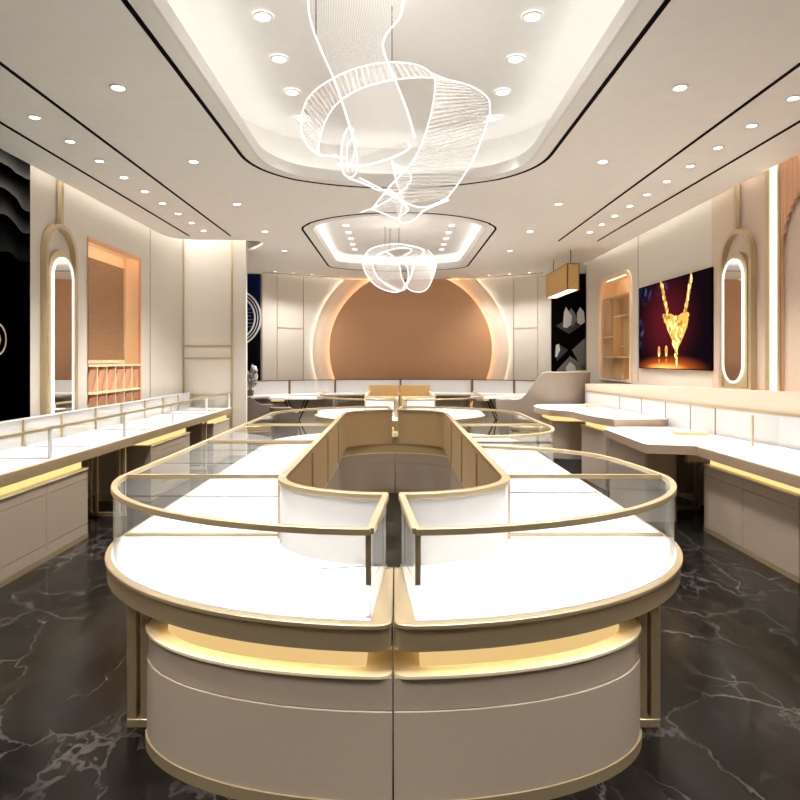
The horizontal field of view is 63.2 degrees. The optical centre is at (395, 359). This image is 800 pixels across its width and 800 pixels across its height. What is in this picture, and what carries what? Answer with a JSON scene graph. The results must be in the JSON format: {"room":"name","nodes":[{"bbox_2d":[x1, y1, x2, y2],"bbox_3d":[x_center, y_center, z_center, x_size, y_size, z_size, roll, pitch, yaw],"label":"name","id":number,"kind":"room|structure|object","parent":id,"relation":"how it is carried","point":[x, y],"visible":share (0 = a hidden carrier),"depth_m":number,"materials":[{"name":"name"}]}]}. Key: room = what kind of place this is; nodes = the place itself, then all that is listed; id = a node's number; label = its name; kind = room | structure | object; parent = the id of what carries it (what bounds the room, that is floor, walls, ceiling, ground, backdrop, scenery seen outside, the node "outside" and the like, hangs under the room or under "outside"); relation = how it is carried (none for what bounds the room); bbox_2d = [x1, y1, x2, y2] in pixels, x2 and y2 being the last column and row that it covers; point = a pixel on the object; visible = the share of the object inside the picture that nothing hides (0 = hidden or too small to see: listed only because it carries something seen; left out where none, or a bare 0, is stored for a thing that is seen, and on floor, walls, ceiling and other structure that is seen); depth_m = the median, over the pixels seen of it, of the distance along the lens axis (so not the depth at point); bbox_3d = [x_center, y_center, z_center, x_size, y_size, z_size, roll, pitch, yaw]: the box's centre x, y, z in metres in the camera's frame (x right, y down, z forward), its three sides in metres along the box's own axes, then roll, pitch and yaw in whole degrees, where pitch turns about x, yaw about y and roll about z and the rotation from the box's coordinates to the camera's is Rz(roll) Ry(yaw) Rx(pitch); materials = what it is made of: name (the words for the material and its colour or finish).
{"room":"shop","nodes":[
{"label":"shop","id":0,"kind":"room"},
{"bbox_2d":[30,165,181,496],"bbox_3d":[-3.468,-0.469,4.039,0.001,4.039,13.138,0,0,0],"label":"wall","id":1,"kind":"structure","parent":0,"point":[85,216],"depth_m":7.90,"materials":[{"name":"beige paint"}]},
{"bbox_2d":[0,149,29,420],"bbox_3d":[-3.453,-0.604,5.100,0.026,2.676,2.040,0,0,0],"label":"wall picture","id":2,"kind":"object","parent":1,"relation":"attached to","point":[14,172],"visible":0.99,"depth_m":5.87,"materials":[{"name":"black metal"}]},
{"bbox_2d":[40,179,77,414],"bbox_3d":[-3.437,-0.592,6.650,0.061,2.734,0.628,0,0,0],"label":"mirror","id":3,"kind":"object","parent":1,"relation":"attached to","point":[58,271],"visible":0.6,"depth_m":6.58,"materials":[{"name":"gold metal"}]},
{"bbox_2d":[55,259,72,412],"bbox_3d":[-3.420,-0.143,6.675,0.012,1.777,0.379,0,0,0],"label":"mirror glass","id":4,"kind":"object","parent":3,"relation":"attached to","point":[63,267],"depth_m":6.67,"materials":[{"name":"silver mirror"}]},
{"bbox_2d":[87,237,140,407],"bbox_3d":[-3.569,-0.310,8.066,0.222,2.154,1.526,0,0,0],"label":"display niche","id":5,"kind":"object","parent":1,"relation":"attached to","point":[114,274],"visible":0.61,"depth_m":8.19,"materials":[{"name":"wood"}]},
{"bbox_2d":[88,364,139,406],"bbox_3d":[-3.563,0.402,8.066,0.200,0.698,1.493,0,0,0],"label":"cubby shelf","id":6,"kind":"object","parent":5,"relation":"attached to","point":[108,384],"depth_m":8.05,"materials":[{"name":"beige wood"}]},
{"bbox_2d":[184,239,246,454],"bbox_3d":[-2.974,-0.469,10.616,1.069,4.039,0.098,0,0,0],"label":"wall","id":7,"kind":"structure","parent":0,"point":[207,263],"depth_m":10.57,"materials":[{"name":"beige paint"}]},
{"bbox_2d":[182,239,232,454],"bbox_3d":[-3.060,-0.286,10.562,0.818,3.672,0.013,0,0,0],"label":"trim","id":8,"kind":"structure","parent":7,"relation":"attached to","point":[183,345],"depth_m":10.56,"materials":[{"name":"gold metal"}]},
{"bbox_2d":[247,241,550,380],"bbox_3d":[-0.392,-0.469,14.225,7.376,4.039,1.219,0,0,0],"label":"wall","id":9,"kind":"structure","parent":0,"point":[317,291],"depth_m":14.01,"materials":[{"name":"beige paint"}]},
{"bbox_2d":[247,274,261,380],"bbox_3d":[-3.427,-0.653,13.614,1.236,2.448,0.051,0,0,0],"label":"wall picture","id":10,"kind":"object","parent":9,"relation":"attached to","point":[254,316],"visible":0.27,"depth_m":13.59,"materials":[{"name":"black"}]},
{"bbox_2d":[277,275,537,379],"bbox_3d":[0.245,-0.245,14.014,5.582,3.590,0.357,0,0,0],"label":"trim","id":11,"kind":"structure","parent":9,"relation":"attached to","point":[277,275],"depth_m":13.97,"materials":[{"name":"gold metal"}]},
{"bbox_2d":[312,279,508,407],"bbox_3d":[0.314,-0.220,14.428,4.292,4.292,0.645,0,0,0],"label":"wall panel","id":12,"kind":"object","parent":9,"relation":"attached to","point":[451,329],"visible":0.56,"depth_m":14.39,"materials":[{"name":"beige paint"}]},
{"bbox_2d":[0,0,799,279],"bbox_3d":[0.163,-1.934,6.100,8.323,0.277,17.258,0,0,0],"label":"ceiling","id":13,"kind":"structure","parent":0,"point":[727,52],"depth_m":5.41,"materials":[{"name":"paint"}]},
{"bbox_2d":[27,114,41,119],"bbox_3d":[-2.668,-1.790,4.798,0.093,0.011,0.093,0,0,0],"label":"recessed light","id":14,"kind":"object","parent":13,"relation":"in","point":[30,116],"visible":1,"depth_m":4.79,"materials":[{"name":"paint"}]},
{"bbox_2d":[64,139,76,143],"bbox_3d":[-2.668,-1.790,5.324,0.093,0.011,0.093,0,0,0],"label":"recessed light","id":15,"kind":"object","parent":13,"relation":"in","point":[70,141],"visible":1,"depth_m":5.33,"materials":[{"name":"paint"}]},
{"bbox_2d":[0,121,189,235],"bbox_3d":[-2.987,-1.794,3.468,0.026,0.008,11.832,0,0,0],"label":"trim","id":16,"kind":"structure","parent":13,"relation":"attached to","point":[1,123],"depth_m":6.14,"materials":[{"name":"black metal"}]},
{"bbox_2d":[0,61,230,235],"bbox_3d":[-2.391,-1.794,3.468,0.026,0.008,11.832,0,0,0],"label":"trim","id":17,"kind":"structure","parent":13,"relation":"attached to","point":[1,63],"depth_m":5.12,"materials":[{"name":"black"}]},
{"bbox_2d":[109,84,126,91],"bbox_3d":[-1.828,-1.790,4.276,0.111,0.011,0.111,0,0,0],"label":"recessed light","id":18,"kind":"object","parent":13,"relation":"in","point":[116,87],"visible":1,"depth_m":4.27,"materials":[{"name":"paint"}]},
{"bbox_2d":[187,159,199,163],"bbox_3d":[-1.828,-1.790,5.871,0.111,0.011,0.111,0,0,0],"label":"recessed light","id":19,"kind":"object","parent":13,"relation":"in","point":[191,161],"visible":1,"depth_m":5.87,"materials":[{"name":"paint"}]},
{"bbox_2d":[167,0,624,173],"bbox_3d":[0.000,-2.036,2.917,3.019,0.465,8.038,0,0,0],"label":"cove","id":20,"kind":"object","parent":13,"relation":"in","point":[220,30],"visible":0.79,"depth_m":5.68,"materials":[{"name":"paint"}]},
{"bbox_2d":[239,0,552,132],"bbox_3d":[0.000,-2.244,2.917,1.959,0.014,6.977,0,0,0],"label":"ceiling panel","id":21,"kind":"object","parent":20,"relation":"attached to","point":[470,42],"depth_m":4.76,"materials":[{"name":"paint"}]},
{"bbox_2d":[252,11,272,22],"bbox_3d":[-0.865,-2.226,4.219,0.135,0.011,0.135,0,0,0],"label":"recessed light","id":22,"kind":"object","parent":21,"relation":"attached to","point":[260,16],"visible":1,"depth_m":4.21,"materials":[{"name":"paint"}]},
{"bbox_2d":[270,54,287,63],"bbox_3d":[-0.865,-2.226,4.814,0.135,0.011,0.135,0,0,0],"label":"recessed light","id":23,"kind":"object","parent":21,"relation":"attached to","point":[279,59],"visible":1,"depth_m":4.81,"materials":[{"name":"paint"}]},
{"bbox_2d":[284,88,299,95],"bbox_3d":[-0.865,-2.226,5.410,0.135,0.011,0.135,0,0,0],"label":"recessed light","id":24,"kind":"object","parent":21,"relation":"attached to","point":[291,92],"visible":1,"depth_m":5.41,"materials":[{"name":"paint"}]},
{"bbox_2d":[295,116,309,121],"bbox_3d":[-0.865,-2.226,6.006,0.135,0.011,0.135,0,0,0],"label":"recessed light","id":25,"kind":"object","parent":21,"relation":"attached to","point":[298,118],"visible":0.91,"depth_m":6.00,"materials":[{"name":"paint"}]},
{"bbox_2d":[300,0,490,223],"bbox_3d":[-0.010,-1.481,3.775,1.077,1.526,0.712,0,0,0],"label":"chandelier","id":26,"kind":"object","parent":21,"relation":"hanging from","point":[392,4],"visible":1,"depth_m":3.63,"materials":[{"name":"white metal"}]},
{"bbox_2d":[485,116,498,121],"bbox_3d":[0.885,-2.226,6.006,0.135,0.011,0.135,0,0,0],"label":"recessed light","id":27,"kind":"object","parent":21,"relation":"attached to","point":[492,118],"visible":0.94,"depth_m":6.00,"materials":[{"name":"paint"}]},
{"bbox_2d":[494,88,509,95],"bbox_3d":[0.885,-2.226,5.410,0.135,0.011,0.135,0,0,0],"label":"recessed light","id":28,"kind":"object","parent":21,"relation":"attached to","point":[500,92],"visible":1,"depth_m":5.41,"materials":[{"name":"paint"}]},
{"bbox_2d":[506,54,524,63],"bbox_3d":[0.885,-2.226,4.814,0.135,0.011,0.135,0,0,0],"label":"recessed light","id":29,"kind":"object","parent":21,"relation":"attached to","point":[513,59],"visible":1,"depth_m":4.81,"materials":[{"name":"paint"}]},
{"bbox_2d":[522,11,542,22],"bbox_3d":[0.885,-2.226,4.219,0.135,0.011,0.135,0,0,0],"label":"recessed light","id":30,"kind":"object","parent":21,"relation":"attached to","point":[531,16],"visible":1,"depth_m":4.21,"materials":[{"name":"paint"}]},
{"bbox_2d":[148,0,643,184],"bbox_3d":[0.000,-1.847,2.917,2.472,0.108,7.491,0,0,0],"label":"trim","id":31,"kind":"structure","parent":13,"relation":"attached to","point":[162,8],"depth_m":5.03,"materials":[{"name":"paint"}]},
{"bbox_2d":[121,0,670,188],"bbox_3d":[0.000,-1.794,2.917,2.738,0.008,7.757,0,0,0],"label":"trim","id":32,"kind":"structure","parent":13,"relation":"attached to","point":[126,3],"depth_m":4.30,"materials":[{"name":"black"}]},
{"bbox_2d":[334,215,463,255],"bbox_3d":[0.041,-2.049,10.514,1.901,0.014,4.464,0,0,0],"label":"ceiling panel","id":33,"kind":"object","parent":13,"relation":"attached to","point":[427,233],"depth_m":10.49,"materials":[{"name":"paint"}]},
{"bbox_2d":[363,243,436,292],"bbox_3d":[0.025,-1.505,9.668,0.864,1.069,0.984,0,0,-41],"label":"chandelier","id":34,"kind":"object","parent":33,"relation":"hanging from","point":[407,282],"visible":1,"depth_m":9.56,"materials":[{"name":"white metal"}]},
{"bbox_2d":[311,215,486,269],"bbox_3d":[0.041,-1.847,10.514,2.415,0.108,4.978,0,0,0],"label":"trim","id":35,"kind":"structure","parent":13,"relation":"attached to","point":[314,229],"depth_m":12.56,"materials":[{"name":"paint"}]},
{"bbox_2d":[301,212,496,270],"bbox_3d":[0.041,-1.794,10.514,2.681,0.008,5.244,0,0,0],"label":"trim","id":36,"kind":"structure","parent":13,"relation":"attached to","point":[302,228],"depth_m":8.85,"materials":[{"name":"black"}]},
{"bbox_2d":[546,250,579,297],"bbox_3d":[2.840,-1.461,11.138,0.196,0.669,1.469,0,0,0],"label":"pendant lamp","id":37,"kind":"object","parent":13,"relation":"hanging from","point":[564,280],"visible":1,"depth_m":10.70,"materials":[{"name":"gold metal"}]},
{"bbox_2d":[549,290,574,297],"bbox_3d":[2.840,-1.142,11.138,0.163,0.016,1.436,0,0,0],"label":"diffuser","id":38,"kind":"object","parent":37,"relation":"attached to","point":[557,293],"depth_m":11.17,"materials":[{"name":"white plastic"}]},
{"bbox_2d":[597,159,608,163],"bbox_3d":[1.869,-1.790,5.871,0.111,0.011,0.111,0,0,0],"label":"recessed light","id":39,"kind":"object","parent":13,"relation":"in","point":[603,161],"visible":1,"depth_m":5.87,"materials":[{"name":"paint"}]},
{"bbox_2d":[558,63,799,240],"bbox_3d":[2.448,-1.794,3.672,0.026,0.008,12.240,0,0,0],"label":"trim","id":40,"kind":"structure","parent":13,"relation":"attached to","point":[798,64],"depth_m":5.16,"materials":[{"name":"black"}]},
{"bbox_2d":[671,84,688,91],"bbox_3d":[1.869,-1.790,4.276,0.111,0.011,0.111,0,0,0],"label":"recessed light","id":41,"kind":"object","parent":13,"relation":"in","point":[679,87],"visible":1,"depth_m":4.27,"materials":[{"name":"paint"}]},
{"bbox_2d":[597,120,799,240],"bbox_3d":[3.035,-1.794,3.672,0.026,0.008,12.240,0,0,0],"label":"trim","id":42,"kind":"structure","parent":13,"relation":"attached to","point":[798,122],"depth_m":6.17,"materials":[{"name":"black"}]},
{"bbox_2d":[712,145,723,149],"bbox_3d":[2.717,-1.790,5.484,0.093,0.011,0.093,0,0,0],"label":"recessed light","id":43,"kind":"object","parent":13,"relation":"in","point":[719,147],"visible":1,"depth_m":5.48,"materials":[{"name":"paint"}]},
{"bbox_2d":[745,123,758,127],"bbox_3d":[2.717,-1.790,4.965,0.093,0.011,0.093,0,0,0],"label":"recessed light","id":44,"kind":"object","parent":13,"relation":"in","point":[750,125],"visible":1,"depth_m":4.96,"materials":[{"name":"paint"}]},
{"bbox_2d":[785,95,799,101],"bbox_3d":[2.717,-1.790,4.447,0.093,0.011,0.093,0,0,0],"label":"recessed light","id":45,"kind":"object","parent":13,"relation":"in","point":[793,97],"visible":1,"depth_m":4.45,"materials":[{"name":"paint"}]},
{"bbox_2d":[0,434,799,799],"bbox_3d":[0.082,1.591,6.365,8.976,0.082,17.952,0,0,0],"label":"floor","id":46,"kind":"structure","parent":0,"point":[729,729],"depth_m":3.11,"materials":[{"name":"stone"}]},
{"bbox_2d":[0,462,88,587],"bbox_3d":[-2.974,1.206,4.655,0.581,0.690,2.048,0,0,0],"label":"base cabinet","id":47,"kind":"object","parent":46,"relation":"on","point":[43,516],"visible":0.81,"depth_m":4.92,"materials":[{"name":"beige paint"}]},
{"bbox_2d":[0,407,231,487],"bbox_3d":[-2.995,0.815,6.977,0.669,0.092,7.099,0,0,0],"label":"countertop","id":48,"kind":"structure","parent":47,"relation":"on","point":[102,442],"depth_m":5.98,"materials":[{"name":"white stone"}]},
{"bbox_2d":[0,427,51,458],"bbox_3d":[-3.012,0.643,4.388,0.651,0.250,1.390,0,0,0],"label":"glass showcase","id":49,"kind":"object","parent":48,"relation":"on","point":[49,429],"visible":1,"depth_m":5.03,"materials":[{"name":"clear glass"}]},
{"bbox_2d":[0,412,125,451],"bbox_3d":[-3.012,0.643,5.783,0.651,0.250,1.382,0,0,0],"label":"glass showcase","id":50,"kind":"object","parent":48,"relation":"on","point":[54,420],"visible":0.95,"depth_m":5.87,"materials":[{"name":"clear glass"}]},
{"bbox_2d":[64,403,173,436],"bbox_3d":[-3.012,0.643,7.177,0.651,0.250,1.386,0,0,0],"label":"glass showcase","id":51,"kind":"object","parent":48,"relation":"on","point":[98,411],"visible":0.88,"depth_m":7.16,"materials":[{"name":"clear glass"}]},
{"bbox_2d":[122,396,207,421],"bbox_3d":[-3.012,0.643,8.572,0.651,0.250,1.386,0,0,0],"label":"glass showcase","id":52,"kind":"object","parent":48,"relation":"on","point":[156,401],"visible":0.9,"depth_m":8.56,"materials":[{"name":"clear glass"}]},
{"bbox_2d":[164,392,229,413],"bbox_3d":[-3.012,0.643,9.890,0.651,0.250,1.230,0,0,0],"label":"glass showcase","id":53,"kind":"object","parent":48,"relation":"on","point":[168,399],"visible":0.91,"depth_m":9.88,"materials":[{"name":"clear glass"}]},
{"bbox_2d":[88,447,126,515],"bbox_3d":[-2.868,1.206,6.463,0.367,0.689,0.033,0,0,0],"label":"support frame","id":54,"kind":"object","parent":46,"relation":"on","point":[96,512],"visible":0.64,"depth_m":6.45,"materials":[{"name":"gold metal"}]},
{"bbox_2d":[99,428,189,500],"bbox_3d":[-2.974,1.206,7.813,0.581,0.690,1.346,0,0,0],"label":"base cabinet","id":55,"kind":"object","parent":46,"relation":"on","point":[141,454],"visible":0.59,"depth_m":7.14,"materials":[{"name":"beige paint"}]},
{"bbox_2d":[186,421,206,468],"bbox_3d":[-2.868,1.206,9.221,0.367,0.689,0.033,0,0,0],"label":"support frame","id":56,"kind":"object","parent":46,"relation":"on","point":[205,423],"visible":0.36,"depth_m":9.20,"materials":[{"name":"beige metal"}]},
{"bbox_2d":[187,415,229,464],"bbox_3d":[-2.974,1.206,10.049,0.581,0.690,0.922,0,0,0],"label":"base cabinet","id":57,"kind":"object","parent":46,"relation":"on","point":[216,452],"visible":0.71,"depth_m":9.59,"materials":[{"name":"beige paint"}]},
{"bbox_2d":[118,413,345,546],"bbox_3d":[-0.973,1.065,5.203,0.868,0.972,3.858,0,0,0],"label":"display counter","id":58,"kind":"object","parent":46,"relation":"on","point":[246,490],"depth_m":4.23,"materials":[{"name":"beige paint"}]},
{"bbox_2d":[105,475,392,799],"bbox_3d":[-0.708,1.065,2.734,1.396,0.972,1.075,0,0,0],"label":"display counter","id":59,"kind":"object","parent":46,"relation":"on","point":[267,666],"depth_m":2.36,"materials":[{"name":"beige paint"}]},
{"bbox_2d":[247,397,273,443],"bbox_3d":[-2.699,1.095,11.623,0.734,0.916,0.749,0,0,-40],"label":"lounge chair","id":60,"kind":"object","parent":46,"relation":"on","point":[255,410],"visible":0.34,"depth_m":11.40,"materials":[{"name":"fabric"}]},
{"bbox_2d":[270,406,298,439],"bbox_3d":[-1.960,1.176,11.216,0.433,0.752,0.424,0,0,20],"label":"lounge chair","id":61,"kind":"object","parent":46,"relation":"on","point":[277,432],"visible":0.7,"depth_m":11.05,"materials":[{"name":"fabric"}]},
{"bbox_2d":[247,379,335,437],"bbox_3d":[-2.109,0.981,13.107,2.076,1.138,0.607,0,0,-32],"label":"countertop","id":62,"kind":"structure","parent":46,"relation":"on","point":[264,389],"depth_m":13.33,"materials":[{"name":"white paint"}]},
{"bbox_2d":[247,363,257,395],"bbox_3d":[-2.821,0.380,12.581,0.288,0.628,0.247,0,0,-23],"label":"flower ornament","id":63,"kind":"object","parent":62,"relation":"on","point":[252,375],"visible":0.82,"depth_m":12.53,"materials":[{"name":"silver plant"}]},
{"bbox_2d":[268,396,324,434],"bbox_3d":[-1.877,1.127,12.317,1.012,0.860,0.465,0,0,0],"label":"desk","id":64,"kind":"object","parent":46,"relation":"on","point":[273,398],"visible":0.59,"depth_m":12.09,"materials":[{"name":"white stone"}]},
{"bbox_2d":[269,406,394,492],"bbox_3d":[-0.708,1.065,7.678,1.396,0.972,1.075,0,0,0],"label":"display counter","id":65,"kind":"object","parent":46,"relation":"on","point":[367,463],"depth_m":7.52,"materials":[{"name":"beige paint"}]},
{"bbox_2d":[314,395,398,431],"bbox_3d":[-0.633,1.065,10.111,1.396,0.972,1.075,0,0,0],"label":"display counter","id":66,"kind":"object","parent":46,"relation":"on","point":[392,402],"depth_m":10.20,"materials":[{"name":"beige paint"}]},
{"bbox_2d":[315,385,398,414],"bbox_3d":[-0.638,1.008,11.344,1.387,1.085,1.383,0,0,0],"label":"countertop","id":67,"kind":"structure","parent":46,"relation":"on","point":[374,390],"depth_m":12.01,"materials":[{"name":"beige paint"}]},
{"bbox_2d":[334,379,470,432],"bbox_3d":[0.137,0.981,13.698,3.050,1.138,0.796,0,0,0],"label":"display counter","id":68,"kind":"object","parent":46,"relation":"on","point":[343,388],"depth_m":13.88,"materials":[{"name":"white paint"}]},
{"bbox_2d":[400,385,484,427],"bbox_3d":[0.769,1.008,11.344,1.387,1.085,1.383,0,0,0],"label":"display counter","id":69,"kind":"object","parent":46,"relation":"on","point":[405,390],"depth_m":12.01,"materials":[{"name":"beige paint"}]},
{"bbox_2d":[401,395,484,432],"bbox_3d":[0.763,1.065,10.111,1.396,0.972,1.075,0,0,0],"label":"display counter","id":70,"kind":"object","parent":46,"relation":"on","point":[422,400],"depth_m":10.20,"materials":[{"name":"beige paint"}]},
{"bbox_2d":[395,406,521,492],"bbox_3d":[0.688,1.065,7.678,1.396,0.972,1.075,0,0,0],"label":"display counter","id":71,"kind":"object","parent":46,"relation":"on","point":[422,463],"depth_m":7.51,"materials":[{"name":"beige paint"}]},
{"bbox_2d":[470,396,523,434],"bbox_3d":[1.958,1.127,12.506,1.012,0.860,0.465,0,0,0],"label":"desk","id":72,"kind":"object","parent":46,"relation":"on","point":[485,398],"visible":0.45,"depth_m":12.43,"materials":[{"name":"white stone"}]},
{"bbox_2d":[470,379,535,434],"bbox_3d":[2.359,0.981,13.251,1.916,1.138,0.594,0,0,28],"label":"display counter","id":73,"kind":"object","parent":46,"relation":"on","point":[486,387],"depth_m":13.53,"materials":[{"name":"white paint"}]},
{"bbox_2d":[508,426,537,446],"bbox_3d":[1.812,1.248,9.302,0.359,0.604,0.359,0,0,0],"label":"stool","id":74,"kind":"object","parent":46,"relation":"on","point":[513,430],"visible":0.44,"depth_m":9.14,"materials":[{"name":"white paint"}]},
{"bbox_2d":[508,426,537,431],"bbox_3d":[1.812,0.979,9.302,0.359,0.065,0.359,0,0,0],"label":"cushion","id":75,"kind":"object","parent":74,"relation":"on","point":[511,428],"depth_m":9.13,"materials":[{"name":"fabric"}]},
{"bbox_2d":[394,475,682,799],"bbox_3d":[0.688,1.065,2.734,1.396,0.972,1.075,0,0,0],"label":"display counter","id":76,"kind":"object","parent":46,"relation":"on","point":[520,663],"depth_m":2.36,"materials":[{"name":"beige paint"}]},
{"bbox_2d":[496,370,590,446],"bbox_3d":[2.541,0.867,10.764,1.305,1.375,1.332,0,0,35],"label":"lounge chair","id":77,"kind":"object","parent":46,"relation":"on","point":[566,387],"visible":0.38,"depth_m":10.21,"materials":[{"name":"beige fabric"}]},
{"bbox_2d":[444,413,669,537],"bbox_3d":[0.953,1.065,5.202,0.868,0.972,3.859,0,0,0],"label":"display counter","id":78,"kind":"object","parent":46,"relation":"on","point":[541,489],"depth_m":4.21,"materials":[{"name":"beige paint"}]},
{"bbox_2d":[539,415,585,469],"bbox_3d":[2.512,1.161,9.425,0.684,0.779,0.898,0,0,0],"label":"base cabinet","id":79,"kind":"object","parent":46,"relation":"on","point":[567,434],"visible":0.53,"depth_m":9.05,"materials":[{"name":"beige paint"}]},
{"bbox_2d":[534,404,666,426],"bbox_3d":[2.573,0.727,8.794,0.945,0.089,2.568,0,0,-6],"label":"countertop","id":80,"kind":"structure","parent":79,"relation":"on","point":[596,415],"depth_m":8.14,"materials":[{"name":"white stone"}]},
{"bbox_2d":[581,404,596,406],"bbox_3d":[2.831,0.666,9.536,0.180,0.033,0.196,0,0,-6],"label":"tray","id":81,"kind":"object","parent":80,"relation":"on","point":[583,405],"visible":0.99,"depth_m":9.45,"materials":[{"name":"beige leather"}]},
{"bbox_2d":[580,422,612,490],"bbox_3d":[2.734,1.161,8.221,0.604,0.779,1.020,0,0,0],"label":"base cabinet","id":82,"kind":"object","parent":46,"relation":"on","point":[594,440],"visible":0.23,"depth_m":8.06,"materials":[{"name":"beige paint"}]},
{"bbox_2d":[604,427,771,521],"bbox_3d":[2.836,1.160,6.659,1.100,0.781,1.648,0,0,0],"label":"desk","id":83,"kind":"object","parent":46,"relation":"on","point":[674,456],"visible":0.89,"depth_m":6.41,"materials":[{"name":"white stone"}]},
{"bbox_2d":[651,430,672,433],"bbox_3d":[2.849,0.768,6.939,0.131,0.002,0.343,0,0,0],"label":"paper sheet","id":84,"kind":"object","parent":83,"relation":"on","point":[658,431],"visible":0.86,"depth_m":6.98,"materials":[{"name":"white paper"}]},
{"bbox_2d":[671,429,708,435],"bbox_3d":[3.054,0.752,6.752,0.326,0.033,0.245,0,0,14],"label":"tray","id":85,"kind":"object","parent":83,"relation":"on","point":[674,431],"visible":1,"depth_m":6.67,"materials":[{"name":"beige leather"}]},
{"bbox_2d":[641,426,799,504],"bbox_3d":[3.294,1.020,6.732,0.623,1.061,6.936,0,0,0],"label":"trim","id":86,"kind":"structure","parent":46,"relation":"on","point":[688,496],"depth_m":6.97,"materials":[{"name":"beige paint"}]},
{"bbox_2d":[585,384,799,413],"bbox_3d":[3.286,0.373,6.732,0.640,0.192,6.936,0,0,0],"label":"trim","id":87,"kind":"structure","parent":86,"relation":"on","point":[776,401],"depth_m":6.70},
{"bbox_2d":[585,392,799,449],"bbox_3d":[3.315,0.634,6.717,0.142,0.283,6.921,0,0,-5],"label":"wall panel","id":88,"kind":"object","parent":86,"relation":"attached to","point":[770,429],"visible":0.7,"depth_m":6.66,"materials":[{"name":"white paint"}]},
{"bbox_2d":[585,390,799,416],"bbox_3d":[3.327,0.480,6.716,0.166,0.024,6.921,0,0,-5],"label":"trim","id":89,"kind":"structure","parent":86,"relation":"on","point":[639,397],"depth_m":6.83,"materials":[{"name":"beige metal"}]},
{"bbox_2d":[703,460,799,582],"bbox_3d":[3.108,1.206,5.210,0.638,0.690,1.395,0,0,0],"label":"base cabinet","id":90,"kind":"object","parent":46,"relation":"on","point":[757,516],"visible":0.76,"depth_m":5.06,"materials":[{"name":"beige paint"}]},
{"bbox_2d":[697,446,799,488],"bbox_3d":[3.093,0.815,4.627,0.800,0.092,2.399,0,0,0],"label":"countertop","id":91,"kind":"structure","parent":90,"relation":"on","point":[775,463],"depth_m":5.12,"materials":[{"name":"white stone"}]},
{"bbox_2d":[751,415,753,445],"bbox_3d":[3.291,0.629,5.796,0.241,0.275,0.020,0,0,0],"label":"divider","id":92,"kind":"object","parent":91,"relation":"on","point":[752,416],"visible":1,"depth_m":5.79,"materials":[{"name":"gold metal"}]},
{"bbox_2d":[586,265,586,369],"bbox_3d":[4.007,-0.469,12.334,0.800,4.039,0.057,0,0,0],"label":"wall","id":93,"kind":"structure","parent":0,"point":[586,265],"depth_m":12.31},
{"bbox_2d":[586,199,711,387],"bbox_3d":[3.607,-0.469,4.916,0.001,4.039,14.892,0,0,0],"label":"wall","id":94,"kind":"structure","parent":0,"point":[681,245],"depth_m":9.14,"materials":[{"name":"beige paint"}]},
{"bbox_2d":[599,270,631,382],"bbox_3d":[3.721,-0.530,10.681,0.326,1.763,1.534,0,0,0],"label":"display niche","id":95,"kind":"object","parent":94,"relation":"attached to","point":[615,291],"visible":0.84,"depth_m":11.05,"materials":[{"name":"brown wood"}]},
{"bbox_2d":[603,292,628,378],"bbox_3d":[3.721,-0.373,10.677,0.180,1.367,1.412,0,0,0],"label":"shelf","id":96,"kind":"object","parent":95,"relation":"attached to","point":[616,308],"depth_m":10.87,"materials":[{"name":"brown wood"}]},
{"bbox_2d":[639,267,713,370],"bbox_3d":[3.582,-0.477,8.446,0.048,1.198,2.203,0,0,0],"label":"wall picture","id":97,"kind":"object","parent":94,"relation":"attached to","point":[676,315],"visible":1,"depth_m":8.16,"materials":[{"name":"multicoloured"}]},
{"bbox_2d":[719,184,756,389],"bbox_3d":[3.560,-0.824,6.781,0.061,2.268,0.628,0,0,0],"label":"mirror","id":98,"kind":"object","parent":94,"relation":"attached to","point":[737,272],"visible":0.98,"depth_m":6.76,"materials":[{"name":"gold metal"}]},
{"bbox_2d":[724,261,740,380],"bbox_3d":[3.543,-0.408,6.830,0.012,1.263,0.379,0,0,0],"label":"mirror glass","id":99,"kind":"object","parent":98,"relation":"attached to","point":[732,269],"depth_m":6.83,"materials":[{"name":"silver mirror"}]},
{"bbox_2d":[712,171,799,391],"bbox_3d":[3.598,-0.755,5.329,0.016,2.489,4.129,0,0,0],"label":"wall panel","id":100,"kind":"object","parent":94,"relation":"attached to","point":[752,191],"depth_m":6.40,"materials":[{"name":"beige paint"}]},
{"bbox_2d":[765,163,781,390],"bbox_3d":[3.570,-0.836,6.132,0.040,2.326,0.237,0,0,0],"label":"light strip","id":101,"kind":"object","parent":94,"relation":"attached to","point":[773,360],"visible":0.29,"depth_m":6.13,"materials":[{"name":"white plastic"}]},
{"bbox_2d":[770,165,776,390],"bbox_3d":[3.576,-0.836,6.120,0.028,2.326,0.131,0,0,0],"label":"diffuser","id":102,"kind":"object","parent":101,"relation":"attached to","point":[773,171],"depth_m":6.13,"materials":[{"name":"white plastic"}]},
{"bbox_2d":[781,154,799,390],"bbox_3d":[3.562,-0.832,4.741,0.041,2.317,2.528,0,0,0],"label":"panel","id":103,"kind":"object","parent":94,"relation":"attached to","point":[790,168],"visible":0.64,"depth_m":5.92,"materials":[{"name":"brown"}]},
{"bbox_3d":[3.827,-0.469,13.676,1.159,4.039,0.065,0,0,0],"label":"wall","id":104,"kind":"structure","parent":0,"visible":0},
{"bbox_2d":[551,274,585,371],"bbox_3d":[3.761,-0.673,13.615,1.011,2.489,0.050,0,0,0],"label":"wall picture","id":105,"kind":"object","parent":104,"relation":"attached to","point":[568,312],"visible":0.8,"depth_m":13.59,"materials":[{"name":"black"}]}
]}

